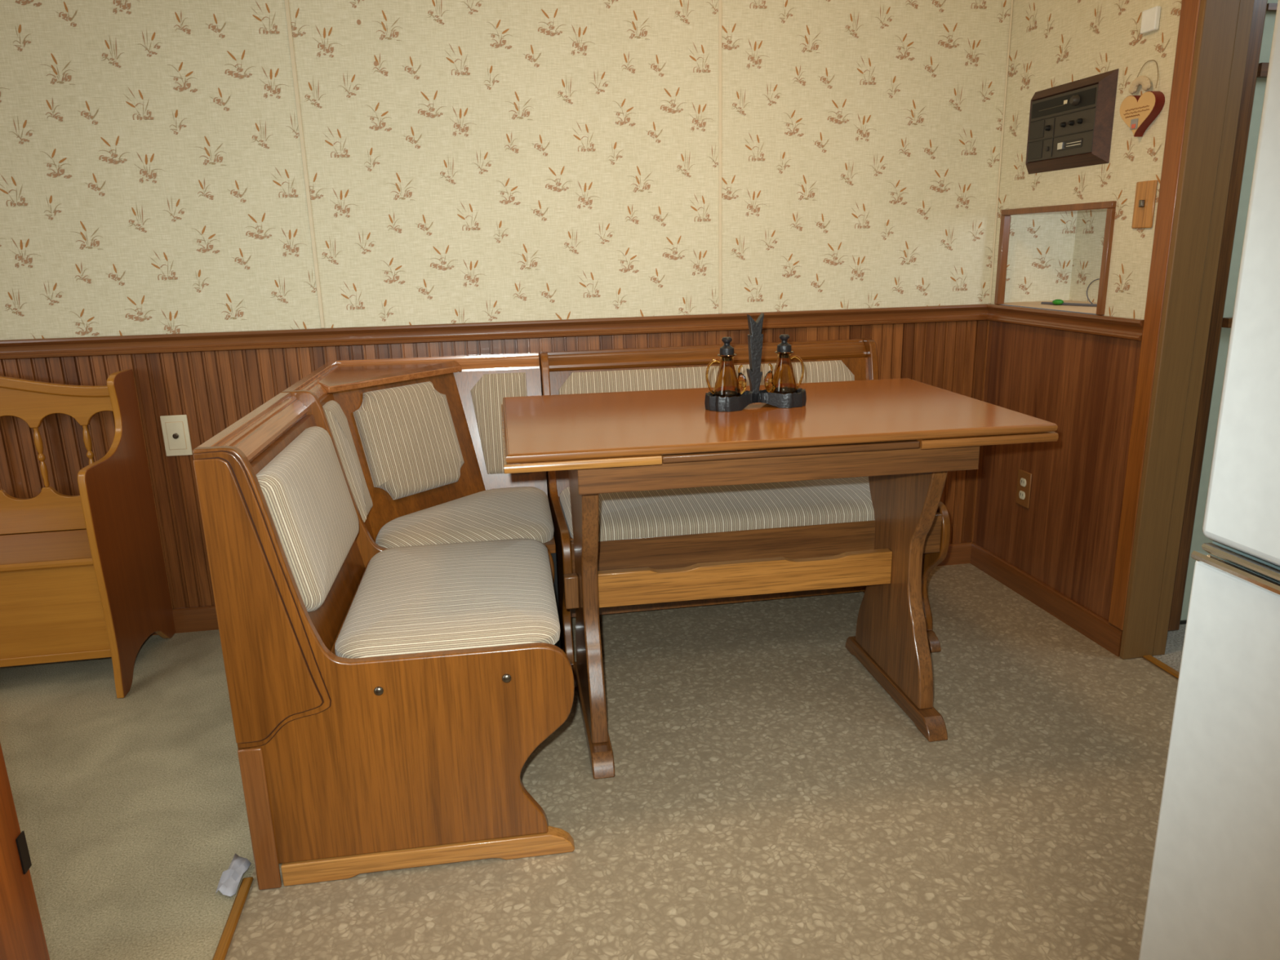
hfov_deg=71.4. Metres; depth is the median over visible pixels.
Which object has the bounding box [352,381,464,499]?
cushion
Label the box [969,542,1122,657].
baseboard
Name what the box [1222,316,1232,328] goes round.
trim
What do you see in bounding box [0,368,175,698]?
storage bench
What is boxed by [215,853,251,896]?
scrap
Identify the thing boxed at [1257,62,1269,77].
trim
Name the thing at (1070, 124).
intercom
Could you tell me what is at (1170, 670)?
trim
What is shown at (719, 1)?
trim
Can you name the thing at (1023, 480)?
socket
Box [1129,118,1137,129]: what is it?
picture
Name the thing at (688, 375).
cushion
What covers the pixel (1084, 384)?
wall
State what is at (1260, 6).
trim
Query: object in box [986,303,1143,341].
trim
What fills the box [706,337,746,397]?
cruet
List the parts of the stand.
stand post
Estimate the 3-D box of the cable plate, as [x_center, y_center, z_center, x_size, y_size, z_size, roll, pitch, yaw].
[-1.352,-0.129,2.595,0.072,0.120,0.015,-4,15,-9]
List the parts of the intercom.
knob, knob, knob, knob, knob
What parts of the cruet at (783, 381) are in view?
spout, glass, handle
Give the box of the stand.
[704,312,806,411]
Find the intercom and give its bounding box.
[1025,68,1118,173]
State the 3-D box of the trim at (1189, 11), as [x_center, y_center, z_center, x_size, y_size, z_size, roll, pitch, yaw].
[1.279,-0.731,2.143,0.013,2.342,0.058,-4,15,-9]
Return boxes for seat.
[284,351,560,648]
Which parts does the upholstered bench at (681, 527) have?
panel, foot rail, cap rail, panel, foot rail, panel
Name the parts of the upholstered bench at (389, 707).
cap rail, raised panel, corner post, moulding, panel, panel, foot rail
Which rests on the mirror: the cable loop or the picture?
the cable loop
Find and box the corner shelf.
[318,360,462,393]
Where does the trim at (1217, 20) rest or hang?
attached to the wall
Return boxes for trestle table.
[501,377,1058,779]
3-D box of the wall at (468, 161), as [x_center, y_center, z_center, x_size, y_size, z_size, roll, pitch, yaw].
[-1.404,-0.707,2.448,5.200,2.420,0.006,-4,15,-9]
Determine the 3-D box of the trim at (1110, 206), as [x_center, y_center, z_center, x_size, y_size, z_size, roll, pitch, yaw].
[1.211,-0.655,2.627,0.024,0.296,0.521,-4,15,-9]
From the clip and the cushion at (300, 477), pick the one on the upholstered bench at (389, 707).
the cushion at (300, 477)
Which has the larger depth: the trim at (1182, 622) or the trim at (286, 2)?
the trim at (1182, 622)
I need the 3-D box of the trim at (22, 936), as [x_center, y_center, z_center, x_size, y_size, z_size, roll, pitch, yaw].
[-0.700,-0.191,0.409,0.152,2.420,0.804,-4,15,-9]
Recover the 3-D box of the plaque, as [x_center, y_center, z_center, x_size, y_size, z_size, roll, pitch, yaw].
[1.246,-0.946,2.211,0.028,0.177,0.128,-4,15,-9]
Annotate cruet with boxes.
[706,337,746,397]
[764,334,804,394]
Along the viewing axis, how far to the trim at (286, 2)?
2.49 m
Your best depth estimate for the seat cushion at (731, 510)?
2.31 m
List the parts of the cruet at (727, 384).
handle, glass, spout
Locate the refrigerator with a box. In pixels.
[1138,0,1279,959]
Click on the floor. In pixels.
(767, 797)
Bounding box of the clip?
[1052,299,1063,305]
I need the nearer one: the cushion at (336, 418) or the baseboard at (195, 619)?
the cushion at (336, 418)
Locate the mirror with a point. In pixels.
(1051, 256)
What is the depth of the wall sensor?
2.17 m
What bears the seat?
on the floor
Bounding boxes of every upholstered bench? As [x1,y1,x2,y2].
[191,390,574,889]
[539,337,950,688]
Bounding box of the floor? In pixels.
[0,563,1186,959]
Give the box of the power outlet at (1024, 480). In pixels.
[1015,468,1031,508]
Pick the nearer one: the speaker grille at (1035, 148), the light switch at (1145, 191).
the light switch at (1145, 191)
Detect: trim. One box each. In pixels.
[0,303,988,359]
[0,742,49,959]
[212,876,253,959]
[284,0,324,328]
[718,0,721,313]
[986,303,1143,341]
[988,0,1013,303]
[994,200,1116,315]
[1108,0,1200,630]
[1119,0,1239,659]
[1142,654,1179,679]
[1152,0,1254,655]
[1168,0,1267,631]
[1179,619,1186,624]
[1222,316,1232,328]
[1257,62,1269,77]
[1266,3,1277,11]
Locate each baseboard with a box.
[150,542,972,635]
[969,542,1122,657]
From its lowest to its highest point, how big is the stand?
0.213 m
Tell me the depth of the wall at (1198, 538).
2.40 m
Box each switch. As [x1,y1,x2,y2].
[1057,137,1082,151]
[1131,179,1157,228]
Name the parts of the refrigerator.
door, door handle, door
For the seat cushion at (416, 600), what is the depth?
1.73 m
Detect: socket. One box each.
[1018,490,1025,499]
[1020,477,1026,486]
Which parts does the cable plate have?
plate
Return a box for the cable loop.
[1086,278,1099,303]
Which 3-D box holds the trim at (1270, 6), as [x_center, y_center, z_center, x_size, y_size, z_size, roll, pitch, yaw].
[1.994,-1.201,2.280,0.900,0.015,0.014,-4,15,-9]
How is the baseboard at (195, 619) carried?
attached to the wall at (468, 161)
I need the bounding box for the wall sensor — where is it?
[1140,5,1160,34]
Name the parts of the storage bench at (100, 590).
rail, seat lid, rail, rail, panel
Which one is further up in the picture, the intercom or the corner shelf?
the intercom
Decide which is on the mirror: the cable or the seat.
the cable
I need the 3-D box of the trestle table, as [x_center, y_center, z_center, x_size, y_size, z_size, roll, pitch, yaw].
[0.253,0.198,2.141,1.114,0.747,0.685,-4,15,-8]
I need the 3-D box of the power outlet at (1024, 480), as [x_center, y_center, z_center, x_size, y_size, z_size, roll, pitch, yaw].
[1.218,0.027,2.829,0.009,0.114,0.070,-4,15,-9]
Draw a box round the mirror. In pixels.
[1002,208,1106,313]
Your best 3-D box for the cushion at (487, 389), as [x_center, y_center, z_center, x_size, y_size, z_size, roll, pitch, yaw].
[-0.405,-0.164,2.589,0.162,0.291,0.022,-3,3,-8]
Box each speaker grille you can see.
[1027,141,1043,159]
[1029,120,1044,139]
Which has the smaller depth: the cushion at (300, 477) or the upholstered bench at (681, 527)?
the cushion at (300, 477)
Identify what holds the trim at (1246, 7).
attached to the wall
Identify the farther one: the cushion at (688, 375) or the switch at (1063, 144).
the cushion at (688, 375)
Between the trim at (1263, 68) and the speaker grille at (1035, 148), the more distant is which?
the speaker grille at (1035, 148)
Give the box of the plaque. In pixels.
[1120,59,1164,137]
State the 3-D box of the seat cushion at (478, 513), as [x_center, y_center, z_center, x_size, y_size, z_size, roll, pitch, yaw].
[-0.459,0.088,2.371,0.441,0.060,0.440,-3,15,-8]
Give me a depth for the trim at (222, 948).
1.53 m
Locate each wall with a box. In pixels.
[0,0,1011,608]
[973,0,1182,620]
[1180,0,1278,620]
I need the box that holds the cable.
[1040,302,1097,306]
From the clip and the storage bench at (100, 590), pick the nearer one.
the storage bench at (100, 590)
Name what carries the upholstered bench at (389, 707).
on the floor
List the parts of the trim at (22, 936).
strike plate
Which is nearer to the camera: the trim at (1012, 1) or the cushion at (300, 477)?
the cushion at (300, 477)
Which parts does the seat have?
panel, panel, cap rail, panel, corner post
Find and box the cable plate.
[160,414,192,456]
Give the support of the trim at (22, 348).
attached to the wall at (468, 161)
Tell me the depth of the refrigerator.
0.99 m
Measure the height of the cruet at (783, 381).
0.144 m
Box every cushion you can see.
[256,426,359,612]
[322,400,373,522]
[334,537,559,658]
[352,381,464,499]
[375,486,554,548]
[470,372,527,474]
[558,360,854,394]
[560,476,875,541]
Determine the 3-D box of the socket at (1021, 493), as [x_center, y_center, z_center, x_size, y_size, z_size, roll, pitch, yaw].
[1.215,0.048,2.834,0.002,0.025,0.031,-4,15,-9]

